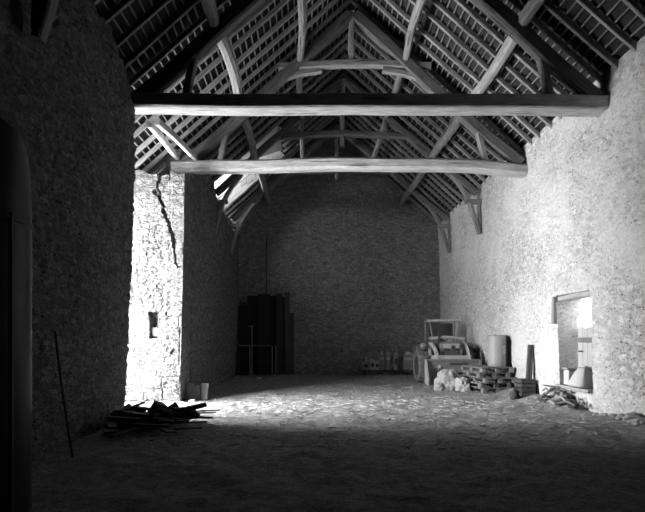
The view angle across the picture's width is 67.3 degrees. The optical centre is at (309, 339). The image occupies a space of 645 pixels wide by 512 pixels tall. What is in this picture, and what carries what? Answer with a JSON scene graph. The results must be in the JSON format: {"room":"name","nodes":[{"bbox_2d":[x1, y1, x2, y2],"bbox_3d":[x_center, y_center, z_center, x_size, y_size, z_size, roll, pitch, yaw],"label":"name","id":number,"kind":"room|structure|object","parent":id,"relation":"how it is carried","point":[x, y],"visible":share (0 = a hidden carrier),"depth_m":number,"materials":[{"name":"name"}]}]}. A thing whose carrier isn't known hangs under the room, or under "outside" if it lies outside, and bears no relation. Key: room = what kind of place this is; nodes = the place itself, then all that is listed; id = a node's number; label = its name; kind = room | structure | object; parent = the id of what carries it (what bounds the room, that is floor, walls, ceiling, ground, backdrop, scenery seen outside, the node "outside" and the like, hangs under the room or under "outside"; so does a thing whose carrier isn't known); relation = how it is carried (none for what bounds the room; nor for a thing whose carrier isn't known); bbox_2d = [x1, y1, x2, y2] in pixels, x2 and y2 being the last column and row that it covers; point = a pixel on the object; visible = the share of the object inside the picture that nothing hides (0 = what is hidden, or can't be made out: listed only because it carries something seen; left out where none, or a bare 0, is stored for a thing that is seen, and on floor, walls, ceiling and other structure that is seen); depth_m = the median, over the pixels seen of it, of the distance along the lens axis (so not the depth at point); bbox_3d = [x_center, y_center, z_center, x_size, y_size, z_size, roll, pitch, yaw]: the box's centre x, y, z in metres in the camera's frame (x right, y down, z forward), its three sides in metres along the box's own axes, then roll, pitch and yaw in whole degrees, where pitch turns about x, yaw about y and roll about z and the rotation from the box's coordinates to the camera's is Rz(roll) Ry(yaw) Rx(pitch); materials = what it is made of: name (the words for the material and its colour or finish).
{"room":"farm building","nodes":[
{"label":"farm building","id":0,"kind":"room"},
{"bbox_2d":[0,0,135,461],"bbox_3d":[-3.661,-1.585,3.535,1.597,6.169,9.470,0,0,0],"label":"wall","id":1,"kind":"structure","parent":0,"point":[68,99],"depth_m":6.23,"materials":[{"name":"grey stone"}]},
{"bbox_2d":[30,0,58,44],"bbox_3d":[1.085,-5.436,5.100,8.075,4.608,0.202,0,0,0],"label":"roof truss","id":2,"kind":"object","parent":1,"relation":"on","point":[42,11],"visible":1,"depth_m":5.04,"materials":[{"name":"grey wood"}]},
{"bbox_2d":[518,0,544,25],"bbox_3d":[3.659,-5.457,6.735,0.217,0.233,3.277,0,0,0],"label":"purlin","id":3,"kind":"object","parent":2,"relation":"on","point":[531,8],"visible":0.95,"depth_m":7.96,"materials":[{"name":"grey wood"}]},
{"bbox_2d":[131,0,608,116],"bbox_3d":[1.025,-5.847,8.370,8.651,3.851,0.358,0,0,0],"label":"roof truss","id":4,"kind":"object","parent":1,"relation":"on","point":[586,99],"visible":0.96,"depth_m":8.26,"materials":[{"name":"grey wood"}]},
{"bbox_2d":[217,35,242,93],"bbox_3d":[-1.592,-5.424,9.910,0.295,0.280,3.102,0,0,0],"label":"roof brace","id":5,"kind":"object","parent":4,"relation":"on","point":[224,45],"visible":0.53,"depth_m":9.36,"materials":[{"name":"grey wood"}]},
{"bbox_2d":[297,0,305,60],"bbox_3d":[-0.199,-6.603,9.910,0.229,0.248,3.100,0,0,0],"label":"beam","id":6,"kind":"structure","parent":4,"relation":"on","point":[301,3],"depth_m":10.11,"materials":[{"name":"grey wood"}]},
{"bbox_2d":[403,0,425,59],"bbox_3d":[2.200,-6.605,9.909,0.270,0.243,3.097,0,0,0],"label":"brace","id":7,"kind":"object","parent":4,"relation":"on","point":[419,4],"visible":0.99,"depth_m":10.07,"materials":[{"name":"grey wood"}]},
{"bbox_2d":[470,36,516,93],"bbox_3d":[3.702,-5.483,9.910,0.299,0.290,3.110,0,0,0],"label":"purlin","id":8,"kind":"object","parent":4,"relation":"on","point":[508,46],"visible":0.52,"depth_m":9.61,"materials":[{"name":"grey wood"}]},
{"bbox_2d":[125,170,192,402],"bbox_3d":[-3.656,-1.130,11.054,1.788,5.260,0.812,0,0,0],"label":"wall","id":9,"kind":"structure","parent":0,"point":[160,292],"depth_m":10.69,"materials":[{"name":"stone"}]},
{"bbox_2d":[152,327,157,335],"bbox_3d":[-3.460,-0.180,10.840,0.130,0.200,0.100,0,0,0],"label":"stone block","id":10,"kind":"object","parent":9,"relation":"on","point":[154,329],"visible":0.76,"depth_m":10.79,"materials":[{"name":"white stone"}]},
{"bbox_2d":[166,149,239,388],"bbox_3d":[-3.089,-1.510,15.325,0.742,6.020,7.750,0,0,0],"label":"wall","id":11,"kind":"structure","parent":0,"point":[214,318],"depth_m":13.74,"materials":[{"name":"grey stone"}]},
{"bbox_2d":[219,205,235,229],"bbox_3d":[-2.987,-4.466,16.047,0.176,0.408,6.109,0,0,0],"label":"wall plate","id":12,"kind":"object","parent":11,"relation":"on","point":[225,215],"visible":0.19,"depth_m":17.61,"materials":[{"name":"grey wood"}]},
{"bbox_2d":[229,125,450,252],"bbox_3d":[1.085,-5.445,17.500,8.075,4.622,0.202,0,0,0],"label":"roof truss","id":13,"kind":"object","parent":11,"relation":"on","point":[248,206],"visible":0.7,"depth_m":17.43,"materials":[{"name":"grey wood"}]},
{"bbox_2d":[263,191,270,205],"bbox_3d":[-1.638,-5.444,18.360,0.197,0.234,1.723,0,0,1],"label":"purlin","id":14,"kind":"object","parent":13,"relation":"attached to","point":[266,195],"visible":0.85,"depth_m":18.41,"materials":[{"name":"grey wood"}]},
{"bbox_2d":[400,190,410,205],"bbox_3d":[3.637,-5.443,18.360,0.210,0.227,1.720,0,0,0],"label":"purlin","id":15,"kind":"object","parent":13,"relation":"attached to","point":[407,193],"visible":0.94,"depth_m":18.26,"materials":[{"name":"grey wood"}]},
{"bbox_2d":[408,157,427,191],"bbox_3d":[3.658,-5.457,15.950,0.220,0.242,3.107,0,0,0],"label":"purlin","id":16,"kind":"object","parent":13,"relation":"on","point":[420,175],"visible":0.62,"depth_m":16.43,"materials":[{"name":"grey wood"}]},
{"bbox_2d":[215,78,481,234],"bbox_3d":[1.085,-5.444,14.400,8.075,4.623,0.200,0,0,0],"label":"roof truss","id":17,"kind":"object","parent":11,"relation":"on","point":[401,133],"visible":0.77,"depth_m":14.33,"materials":[{"name":"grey wood"}]},
{"bbox_2d":[257,174,266,192],"bbox_3d":[-1.626,-5.445,15.950,0.232,0.237,3.105,0,0,0],"label":"purlin","id":18,"kind":"object","parent":17,"relation":"on","point":[262,178],"visible":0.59,"depth_m":16.42,"materials":[{"name":"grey wood"}]},
{"bbox_2d":[296,77,303,118],"bbox_3d":[-0.265,-6.636,12.925,0.198,0.197,2.956,0,0,0],"label":"purlin","id":19,"kind":"object","parent":17,"relation":"on","point":[298,80],"visible":0.32,"depth_m":12.54,"materials":[{"name":"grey wood"}]},
{"bbox_2d":[299,123,304,157],"bbox_3d":[-0.262,-6.505,15.950,0.158,0.191,3.104,0,0,0],"label":"purlin","id":20,"kind":"object","parent":17,"relation":"on","point":[302,151],"visible":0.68,"depth_m":16.25,"materials":[{"name":"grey wood"}]},
{"bbox_2d":[371,122,387,157],"bbox_3d":[2.263,-6.505,15.950,0.175,0.184,3.104,0,0,0],"label":"purlin","id":21,"kind":"object","parent":17,"relation":"on","point":[379,141],"visible":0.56,"depth_m":16.05,"materials":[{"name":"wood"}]},
{"bbox_2d":[384,76,402,118],"bbox_3d":[2.267,-6.637,12.925,0.192,0.208,2.956,0,0,0],"label":"purlin","id":22,"kind":"object","parent":17,"relation":"on","point":[397,83],"visible":0.27,"depth_m":12.54,"materials":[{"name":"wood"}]},
{"bbox_2d":[171,10,527,177],"bbox_3d":[1.028,-5.807,11.450,8.562,3.928,0.336,0,0,0],"label":"roof truss","id":23,"kind":"object","parent":11,"relation":"on","point":[410,69],"visible":0.87,"depth_m":11.35,"materials":[{"name":"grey wood"}]},
{"bbox_2d":[145,119,179,159],"bbox_3d":[-2.970,-4.043,9.908,0.130,0.584,2.815,0,0,-6],"label":"brace","id":24,"kind":"object","parent":23,"relation":"attached to","point":[149,123],"visible":0.98,"depth_m":9.43,"materials":[{"name":"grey wood"}]},
{"bbox_2d":[154,117,196,160],"bbox_3d":[-2.687,-4.048,9.899,0.114,0.530,2.818,0,0,0],"label":"brace","id":25,"kind":"object","parent":23,"relation":"on","point":[158,122],"visible":1,"depth_m":9.50,"materials":[{"name":"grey wood"}]},
{"bbox_2d":[242,119,257,159],"bbox_3d":[-1.623,-5.444,12.925,0.246,0.225,2.957,0,0,0],"label":"roof brace","id":26,"kind":"object","parent":23,"relation":"on","point":[246,125],"visible":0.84,"depth_m":12.87,"materials":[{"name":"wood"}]},
{"bbox_2d":[429,118,460,157],"bbox_3d":[3.660,-5.459,12.925,0.244,0.256,2.960,0,0,0],"label":"purlin","id":27,"kind":"object","parent":23,"relation":"on","point":[454,125],"visible":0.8,"depth_m":12.97,"materials":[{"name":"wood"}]},
{"bbox_2d":[202,0,218,26],"bbox_3d":[-1.627,-5.445,6.735,0.237,0.226,3.275,0,0,0],"label":"brace","id":28,"kind":"object","parent":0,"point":[210,8],"visible":0.95,"depth_m":7.93,"materials":[{"name":"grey wood"}]},
{"bbox_2d":[28,373,644,511],"bbox_3d":[0.125,1.435,9.195,11.450,0.630,20.790,0,0,0],"label":"floor","id":29,"kind":"structure","parent":0,"point":[504,473],"depth_m":5.46,"materials":[{"name":"grey stone"}]},
{"bbox_2d":[0,117,32,511],"bbox_3d":[-2.580,-0.180,3.750,0.756,3.140,0.756,0,0,0],"label":"door","id":30,"kind":"structure","parent":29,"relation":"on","point":[16,227],"depth_m":3.66,"materials":[{"name":"paint"}]},
{"bbox_2d":[54,331,73,457],"bbox_3d":[-2.837,0.624,5.567,0.263,1.452,0.044,0,0,12],"label":"pole","id":31,"kind":"object","parent":29,"relation":"on","point":[55,332],"visible":1,"depth_m":5.55,"materials":[{"name":"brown wood"}]},
{"bbox_2d":[104,427,158,434],"bbox_3d":[-2.445,1.275,6.872,0.883,0.076,0.079,0,0,-19],"label":"plank","id":32,"kind":"object","parent":29,"relation":"on","point":[148,428],"visible":0.51,"depth_m":6.81,"materials":[{"name":"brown wood"}]},
{"bbox_2d":[110,426,151,437],"bbox_3d":[-2.454,1.249,6.734,0.071,0.092,0.743,0,0,28],"label":"plank","id":33,"kind":"object","parent":32,"relation":"on","point":[138,428],"visible":0.77,"depth_m":6.62,"materials":[{"name":"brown wood"}]},
{"bbox_2d":[158,423,175,432],"bbox_3d":[-2.075,1.205,6.786,0.128,0.034,1.025,0,0,-30],"label":"plank","id":34,"kind":"object","parent":33,"relation":"on","point":[165,429],"visible":0.47,"depth_m":6.48,"materials":[{"name":"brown wood"}]},
{"bbox_2d":[167,421,206,424],"bbox_3d":[-1.790,1.205,7.037,0.582,0.048,0.044,0,0,-3],"label":"slat","id":35,"kind":"object","parent":32,"relation":"on","point":[192,421],"visible":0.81,"depth_m":7.02,"materials":[{"name":"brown wood"}]},
{"bbox_2d":[186,383,194,399],"bbox_3d":[-2.746,1.176,11.115,0.180,0.387,0.060,0,0,0],"label":"board","id":36,"kind":"object","parent":29,"relation":"on","point":[190,386],"visible":0.9,"depth_m":11.10,"materials":[{"name":"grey wood"}]},
{"bbox_2d":[194,385,199,399],"bbox_3d":[-2.619,1.220,11.165,0.160,0.347,0.060,0,0,0],"label":"board","id":37,"kind":"object","parent":29,"relation":"on","point":[196,387],"visible":0.9,"depth_m":11.15,"materials":[{"name":"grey wood"}]},
{"bbox_2d":[200,383,208,399],"bbox_3d":[-2.451,1.201,11.215,0.210,0.415,0.061,0,0,0],"label":"board","id":38,"kind":"object","parent":29,"relation":"on","point":[204,386],"visible":1,"depth_m":11.20,"materials":[{"name":"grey wood"}]},
{"bbox_2d":[239,305,247,374],"bbox_3d":[-2.542,-0.019,18.500,0.366,2.662,0.271,0,0,0],"label":"board","id":39,"kind":"object","parent":29,"relation":"on","point":[243,309],"visible":1,"depth_m":18.48,"materials":[{"name":"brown wood"}]},
{"bbox_2d":[248,325,253,375],"bbox_3d":[-2.240,0.408,18.350,0.204,1.920,0.040,0,0,0],"label":"pipe","id":40,"kind":"object","parent":29,"relation":"on","point":[253,325],"visible":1,"depth_m":18.35,"materials":[{"name":"metal"}]},
{"bbox_2d":[247,296,257,373],"bbox_3d":[-2.192,-0.196,18.610,0.451,3.012,0.315,0,0,0],"label":"board","id":41,"kind":"object","parent":29,"relation":"on","point":[252,301],"visible":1,"depth_m":18.61,"materials":[{"name":"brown wood"}]},
{"bbox_2d":[233,345,276,377],"bbox_3d":[-1.938,0.795,17.948,1.875,1.218,0.545,0,0,0],"label":"metal frame","id":42,"kind":"object","parent":29,"relation":"on","point":[234,345],"visible":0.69,"depth_m":17.93,"materials":[{"name":"metal"}]},
{"bbox_2d":[256,294,270,374],"bbox_3d":[-1.777,-0.229,18.500,0.524,3.083,0.310,0,0,0],"label":"board","id":43,"kind":"object","parent":29,"relation":"on","point":[264,300],"visible":1,"depth_m":18.48,"materials":[{"name":"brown wood"}]},
{"bbox_2d":[269,296,275,373],"bbox_3d":[-1.442,-0.196,18.610,0.372,3.016,0.315,0,0,0],"label":"board","id":44,"kind":"object","parent":29,"relation":"on","point":[273,298],"visible":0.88,"depth_m":18.60,"materials":[{"name":"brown wood"}]},
{"bbox_2d":[276,294,281,374],"bbox_3d":[-1.185,-0.229,18.500,0.219,3.078,0.309,0,0,0],"label":"board","id":45,"kind":"object","parent":29,"relation":"on","point":[278,296],"visible":0.94,"depth_m":18.49,"materials":[{"name":"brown wood"}]},
{"bbox_2d":[282,297,284,373],"bbox_3d":[-1.019,-0.177,18.610,0.218,2.976,0.312,0,0,0],"label":"board","id":46,"kind":"object","parent":29,"relation":"on","point":[283,298],"visible":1,"depth_m":18.59,"materials":[{"name":"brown wood"}]},
{"bbox_2d":[285,292,289,374],"bbox_3d":[-0.860,-0.267,18.500,0.182,3.156,0.341,0,0,-8],"label":"board","id":47,"kind":"object","parent":29,"relation":"on","point":[287,294],"visible":1,"depth_m":18.48,"materials":[{"name":"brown wood"}]},
{"bbox_2d":[290,313,293,373],"bbox_3d":[-0.731,0.131,18.610,0.221,2.362,0.256,0,0,0],"label":"board","id":48,"kind":"object","parent":29,"relation":"on","point":[291,314],"visible":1,"depth_m":18.59,"materials":[{"name":"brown wood"}]},
{"bbox_2d":[117,374,644,450],"bbox_3d":[1.217,1.280,12.255,7.721,0.269,12.557,0,0,0],"label":"straw","id":49,"kind":"object","parent":29,"relation":"on","point":[271,388],"depth_m":8.51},
{"bbox_2d":[357,370,412,374],"bbox_3d":[3.300,1.248,18.750,2.900,0.176,0.340,0,0,0],"label":"bench","id":50,"kind":"object","parent":29,"relation":"on","point":[364,371],"visible":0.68,"depth_m":18.58,"materials":[{"name":"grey wood"}]},
{"bbox_2d":[362,361,368,369],"bbox_3d":[2.156,0.996,18.718,0.251,0.328,0.204,0,0,0],"label":"carton","id":51,"kind":"object","parent":50,"relation":"on","point":[365,364],"visible":1,"depth_m":18.62,"materials":[{"name":"cardboard"}]},
{"bbox_2d":[370,359,374,369],"bbox_3d":[2.406,0.957,18.718,0.170,0.406,0.204,0,0,0],"label":"carton","id":52,"kind":"object","parent":50,"relation":"on","point":[372,361],"visible":1,"depth_m":18.62,"materials":[{"name":"cardboard"}]},
{"bbox_2d":[379,351,384,369],"bbox_3d":[2.793,0.803,18.798,0.186,0.713,0.164,0,0,0],"label":"jerrycan","id":53,"kind":"object","parent":50,"relation":"on","point":[381,356],"visible":1,"depth_m":18.72,"materials":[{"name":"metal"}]},
{"bbox_2d":[385,351,389,369],"bbox_3d":[3.026,0.803,18.798,0.179,0.713,0.164,0,0,0],"label":"jerrycan","id":54,"kind":"object","parent":50,"relation":"on","point":[387,356],"visible":1,"depth_m":18.72,"materials":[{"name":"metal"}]},
{"bbox_2d":[393,353,397,369],"bbox_3d":[3.313,0.831,18.718,0.143,0.657,0.204,0,0,0],"label":"carton","id":55,"kind":"object","parent":50,"relation":"on","point":[395,355],"visible":1,"depth_m":18.62,"materials":[{"name":"cardboard"}]},
{"bbox_2d":[403,352,412,369],"bbox_3d":[3.790,0.812,18.720,0.348,0.696,0.209,0,0,0],"label":"jerrycan","id":56,"kind":"object","parent":50,"relation":"on","point":[407,358],"visible":0.96,"depth_m":18.64,"materials":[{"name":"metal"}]},
{"bbox_2d":[433,382,443,390],"bbox_3d":[3.441,1.245,12.903,0.289,0.234,0.252,0,0,0],"label":"plastic sack","id":57,"kind":"object","parent":29,"relation":"on","point":[438,386],"visible":0.97,"depth_m":12.82,"materials":[{"name":"white plastic"}]},
{"bbox_2d":[434,369,456,390],"bbox_3d":[3.679,1.077,13.046,0.675,0.590,0.484,0,0,0],"label":"plastic sack","id":58,"kind":"object","parent":29,"relation":"on","point":[447,377],"visible":0.68,"depth_m":12.86,"materials":[{"name":"white plastic"}]},
{"bbox_2d":[412,319,481,385],"bbox_3d":[4.220,0.358,14.817,1.760,2.010,2.194,0,0,0],"label":"tractor","id":59,"kind":"object","parent":29,"relation":"on","point":[445,355],"visible":0.69,"depth_m":14.82,"materials":[{"name":"metal"}]},
{"bbox_2d":[420,342,426,348],"bbox_3d":[3.500,0.170,14.915,0.200,0.195,0.130,0,0,0],"label":"lamp","id":60,"kind":"object","parent":59,"relation":"on","point":[423,345],"depth_m":14.87,"materials":[{"name":"glass"}]},
{"bbox_2d":[432,342,461,354],"bbox_3d":[4.220,0.310,14.930,0.698,0.520,0.880,0,0,0],"label":"hood","id":61,"kind":"object","parent":59,"relation":"attached to","point":[443,348],"depth_m":14.47,"materials":[{"name":"paint"}]},
{"bbox_2d":[443,348,458,354],"bbox_3d":[4.220,0.350,14.469,0.460,0.400,0.042,0,0,0],"label":"grille","id":62,"kind":"object","parent":59,"relation":"attached to","point":[446,351],"depth_m":14.46,"materials":[{"name":"metal"}]},
{"bbox_2d":[467,342,473,348],"bbox_3d":[4.940,0.170,14.915,0.200,0.195,0.130,0,0,0],"label":"lamp","id":63,"kind":"object","parent":59,"relation":"attached to","point":[470,345],"depth_m":14.86,"materials":[{"name":"metal"}]},
{"bbox_2d":[455,377,470,391],"bbox_3d":[4.016,1.170,12.728,0.388,0.384,0.368,0,0,0],"label":"plastic sack","id":64,"kind":"object","parent":29,"relation":"on","point":[462,384],"visible":0.98,"depth_m":12.60,"materials":[{"name":"white plastic"}]},
{"bbox_2d":[470,384,512,392],"bbox_3d":[4.657,1.271,12.755,0.840,0.129,1.215,0,0,-8],"label":"pallet","id":65,"kind":"object","parent":29,"relation":"on","point":[485,389],"visible":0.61,"depth_m":12.29,"materials":[{"name":"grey wood"}]},
{"bbox_2d":[469,380,510,387],"bbox_3d":[4.587,1.141,12.795,0.840,0.129,1.215,0,0,-10],"label":"pallet","id":66,"kind":"object","parent":65,"relation":"on","point":[493,384],"visible":0.63,"depth_m":12.28,"materials":[{"name":"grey wood"}]},
{"bbox_2d":[464,375,514,382],"bbox_3d":[4.700,1.012,12.709,0.840,0.129,1.215,0,0,-7],"label":"pallet","id":67,"kind":"object","parent":66,"relation":"on","point":[484,379],"visible":0.69,"depth_m":12.22,"materials":[{"name":"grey wood"}]},
{"bbox_2d":[457,370,509,377],"bbox_3d":[4.553,0.882,12.782,0.840,0.129,1.215,0,0,-10],"label":"pallet","id":68,"kind":"object","parent":67,"relation":"on","point":[459,372],"visible":0.82,"depth_m":12.39,"materials":[{"name":"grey wood"}]},
{"bbox_2d":[460,365,512,372],"bbox_3d":[4.633,0.753,12.752,0.840,0.129,1.215,0,0,-8],"label":"pallet","id":69,"kind":"object","parent":68,"relation":"on","point":[482,368],"visible":0.94,"depth_m":12.49,"materials":[{"name":"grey wood"}]},
{"bbox_2d":[488,334,505,366],"bbox_3d":[4.870,0.262,12.620,0.449,0.850,0.449,0,0,0],"label":"drum","id":70,"kind":"object","parent":69,"relation":"on","point":[496,343],"visible":1,"depth_m":12.43,"materials":[{"name":"plastic"}]},
{"bbox_2d":[509,388,518,399],"bbox_3d":[4.726,1.251,11.194,0.216,0.270,0.199,0,0,40],"label":"jug","id":71,"kind":"object","parent":29,"relation":"on","point":[514,395],"visible":0.97,"depth_m":11.13,"materials":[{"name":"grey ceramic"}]},
{"bbox_2d":[514,377,535,396],"bbox_3d":[4.980,1.084,11.220,0.340,0.420,0.360,0,0,-2],"label":"crate","id":72,"kind":"object","parent":29,"relation":"on","point":[521,387],"visible":0.86,"depth_m":11.04,"materials":[{"name":"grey wood"}]},
{"bbox_2d":[525,345,533,392],"bbox_3d":[5.079,0.683,11.221,0.186,1.154,0.101,0,0,0],"label":"post","id":73,"kind":"object","parent":29,"relation":"on","point":[529,364],"visible":0.72,"depth_m":11.18,"materials":[{"name":"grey wood"}]},
{"bbox_2d":[568,403,579,407],"bbox_3d":[4.973,1.239,9.130,0.203,0.085,0.180,0,0,-30],"label":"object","id":74,"kind":"object","parent":29,"relation":"on","point":[569,405],"visible":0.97,"depth_m":9.08,"materials":[{"name":"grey wood"}]},
{"bbox_2d":[615,413,624,419],"bbox_3d":[5.120,1.258,7.943,0.215,0.112,0.158,0,0,0],"label":"fieldstone","id":75,"kind":"object","parent":29,"relation":"on","point":[619,416],"visible":0.52,"depth_m":7.91,"materials":[{"name":"stone"}]},
{"bbox_2d":[622,412,642,422],"bbox_3d":[5.115,1.223,7.655,0.346,0.179,0.268,0,0,0],"label":"fieldstone","id":76,"kind":"object","parent":29,"relation":"on","point":[628,417],"visible":0.66,"depth_m":7.59,"materials":[{"name":"stone"}]},
{"bbox_2d":[631,417,644,425],"bbox_3d":[5.122,1.256,7.465,0.269,0.138,0.214,0,0,0],"label":"fieldstone","id":77,"kind":"object","parent":29,"relation":"on","point":[639,421],"visible":0.91,"depth_m":7.42,"materials":[{"name":"stone"}]},
{"bbox_3d":[-2.496,1.269,7.238,0.626,0.104,0.215,0,0,0],"label":"plank","id":78,"kind":"object","parent":29,"relation":"on","visible":0},
{"bbox_2d":[113,418,180,421],"bbox_3d":[-2.427,1.198,7.234,0.988,0.063,0.109,0,0,0],"label":"plank","id":79,"kind":"object","parent":78,"relation":"on","point":[164,418],"visible":0.34,"depth_m":7.18,"materials":[{"name":"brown wood"}]},
{"bbox_2d":[159,413,188,416],"bbox_3d":[-2.098,1.115,7.269,0.669,0.070,0.133,0,0,3],"label":"plank","id":80,"kind":"object","parent":79,"relation":"on","point":[175,414],"visible":0.43,"depth_m":7.20,"materials":[{"name":"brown wood"}]},
{"bbox_2d":[181,417,211,419],"bbox_3d":[-1.770,1.176,7.257,0.582,0.048,0.044,0,0,-3],"label":"slat","id":81,"kind":"object","parent":79,"relation":"on","point":[190,417],"visible":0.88,"depth_m":7.25,"materials":[{"name":"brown wood"}]},
{"bbox_3d":[-2.645,1.148,7.479,0.612,0.053,0.599,0,0,0],"label":"plank","id":82,"kind":"object","parent":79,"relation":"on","visible":0},
{"bbox_2d":[136,406,146,411],"bbox_3d":[-2.620,1.088,7.500,0.163,0.129,0.136,0,0,-23],"label":"wood block","id":83,"kind":"object","parent":82,"relation":"on","point":[138,408],"visible":0.58,"depth_m":7.45,"materials":[{"name":"grey wood"}]},
{"bbox_3d":[-2.441,1.124,7.447,0.908,0.068,0.251,0,0,0],"label":"plank","id":84,"kind":"object","parent":82,"relation":"on","visible":0},
{"bbox_2d":[151,401,167,408],"bbox_3d":[-2.350,1.049,7.550,0.198,0.217,0.229,0,0,29],"label":"wood block","id":85,"kind":"object","parent":84,"relation":"on","point":[156,404],"visible":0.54,"depth_m":7.48,"materials":[{"name":"grey wood"}]},
{"bbox_2d":[173,402,206,412],"bbox_3d":[-1.869,1.041,7.358,0.596,0.198,0.102,0,0,0],"label":"plank","id":86,"kind":"object","parent":84,"relation":"on","point":[204,404],"visible":0.67,"depth_m":7.33,"materials":[{"name":"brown wood"}]},
{"bbox_3d":[-2.905,1.108,7.330,0.192,0.084,0.148,0,0,0],"label":"lump","id":87,"kind":"object","parent":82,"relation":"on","visible":0},
{"bbox_3d":[-2.946,1.110,7.283,0.130,0.061,0.094,0,0,0],"label":"lump","id":88,"kind":"object","parent":87,"relation":"on","visible":0},
{"bbox_2d":[114,402,144,411],"bbox_3d":[-2.798,1.038,7.537,0.069,0.079,0.587,0,0,24],"label":"plank","id":89,"kind":"object","parent":88,"relation":"on","point":[141,403],"visible":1,"depth_m":7.48,"materials":[{"name":"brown wood"}]},
{"bbox_3d":[-2.695,1.263,7.146,0.515,0.061,0.510,0,0,0],"label":"plank","id":90,"kind":"object","parent":78,"relation":"on","visible":0},
{"bbox_2d":[105,425,135,427],"bbox_3d":[-2.652,1.216,6.929,0.549,0.084,0.140,0,0,11],"label":"plank","id":91,"kind":"object","parent":90,"relation":"on","point":[118,426],"visible":0.47,"depth_m":6.86,"materials":[{"name":"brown wood"}]},
{"bbox_2d":[107,423,116,428],"bbox_3d":[-2.751,1.177,6.709,0.114,0.080,0.792,0,0,-25],"label":"plank","id":92,"kind":"object","parent":91,"relation":"on","point":[111,425],"visible":0.89,"depth_m":6.51,"materials":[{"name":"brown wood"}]},
{"bbox_2d":[106,422,172,426],"bbox_3d":[-2.404,1.186,6.798,1.103,0.048,0.086,0,0,21],"label":"plank","id":93,"kind":"object","parent":91,"relation":"on","point":[126,423],"visible":0.89,"depth_m":6.72,"materials":[{"name":"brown wood"}]},
{"bbox_2d":[102,420,184,424],"bbox_3d":[-2.361,1.177,6.893,1.124,0.051,0.064,0,0,-6],"label":"plank","id":94,"kind":"object","parent":91,"relation":"on","point":[175,421],"visible":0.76,"depth_m":6.88,"materials":[{"name":"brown wood"}]},
{"bbox_2d":[106,416,174,423],"bbox_3d":[-2.415,1.139,6.918,0.948,0.098,0.108,0,0,-1],"label":"plank","id":95,"kind":"object","parent":94,"relation":"on","point":[107,417],"visible":0.93,"depth_m":6.87,"materials":[{"name":"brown wood"}]},
{"bbox_2d":[141,417,163,420],"bbox_3d":[-2.412,1.141,6.973,0.611,0.057,0.118,0,0,14],"label":"plank","id":96,"kind":"object","parent":95,"relation":"on","point":[151,418],"visible":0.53,"depth_m":6.89,"materials":[{"name":"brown wood"}]},
{"bbox_2d":[118,413,147,416],"bbox_3d":[-2.562,1.103,7.061,0.521,0.068,0.080,0,0,21],"label":"plank","id":97,"kind":"object","parent":96,"relation":"on","point":[135,414],"visible":0.76,"depth_m":7.00,"materials":[{"name":"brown wood"}]},
{"bbox_3d":[-2.561,1.120,6.959,0.660,0.072,0.225,0,0,0],"label":"plank","id":98,"kind":"object","parent":95,"relation":"on","visible":0},
{"bbox_2d":[119,410,160,416],"bbox_3d":[-2.552,1.088,7.155,0.865,0.052,0.122,0,0,32],"label":"plank","id":99,"kind":"object","parent":98,"relation":"on","point":[121,411],"visible":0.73,"depth_m":7.18,"materials":[{"name":"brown wood"}]},
{"bbox_2d":[234,137,439,374],"bbox_3d":[1.050,-3.378,19.421,8.700,9.757,0.558,0,0,0],"label":"wall","id":100,"kind":"structure","parent":0,"point":[359,267],"depth_m":19.19,"materials":[{"name":"grey stone"}]},
{"bbox_2d":[265,236,267,293],"bbox_3d":[-1.720,-2.885,19.169,0.120,2.430,0.093,0,0,0],"label":"pipe","id":101,"kind":"object","parent":100,"relation":"attached to","point":[266,251],"visible":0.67,"depth_m":19.12,"materials":[{"name":"metal"}]},
{"bbox_2d":[92,0,644,223],"bbox_3d":[0.500,-5.732,9.050,10.660,5.189,21.300,0,0,0],"label":"ceiling","id":102,"kind":"structure","parent":0,"point":[460,42],"depth_m":10.58,"materials":[{"name":"wood"}]},
{"bbox_2d":[214,127,284,210],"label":"roof truss","id":103,"kind":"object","parent":102,"relation":"attached to","point":[274,151],"depth_m":16.91,"materials":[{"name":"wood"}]},
{"bbox_2d":[438,35,644,416],"bbox_3d":[5.369,-1.550,9.000,0.762,6.100,20.400,0,0,0],"label":"wall","id":104,"kind":"structure","parent":0,"point":[575,223],"depth_m":9.71,"materials":[{"name":"grey stone"}]},
{"bbox_2d":[551,297,557,323],"bbox_3d":[5.130,-0.620,10.150,0.100,0.562,0.106,0,0,0],"label":"stub","id":105,"kind":"object","parent":104,"relation":"attached to","point":[554,299],"visible":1,"depth_m":10.11,"materials":[{"name":"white wood"}]},
{"bbox_2d":[555,290,592,392],"bbox_3d":[5.364,0.025,9.500,0.507,1.911,1.284,0,0,0],"label":"door","id":106,"kind":"structure","parent":104,"relation":"in","point":[584,339],"depth_m":9.74,"materials":[{"name":"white wood"}]},
{"bbox_2d":[562,367,576,384],"bbox_3d":[5.351,0.743,9.959,0.250,0.349,0.200,0,0,-6],"label":"tin","id":107,"kind":"object","parent":106,"relation":"on","point":[568,372],"visible":0.7,"depth_m":9.90,"materials":[{"name":"silver metal"}]},
{"bbox_2d":[567,365,592,388],"bbox_3d":[5.181,0.724,9.245,0.541,0.486,0.460,0,0,2],"label":"canvas bag","id":108,"kind":"object","parent":106,"relation":"on","point":[582,377],"visible":0.84,"depth_m":9.10,"materials":[{"name":"grey fabric"}]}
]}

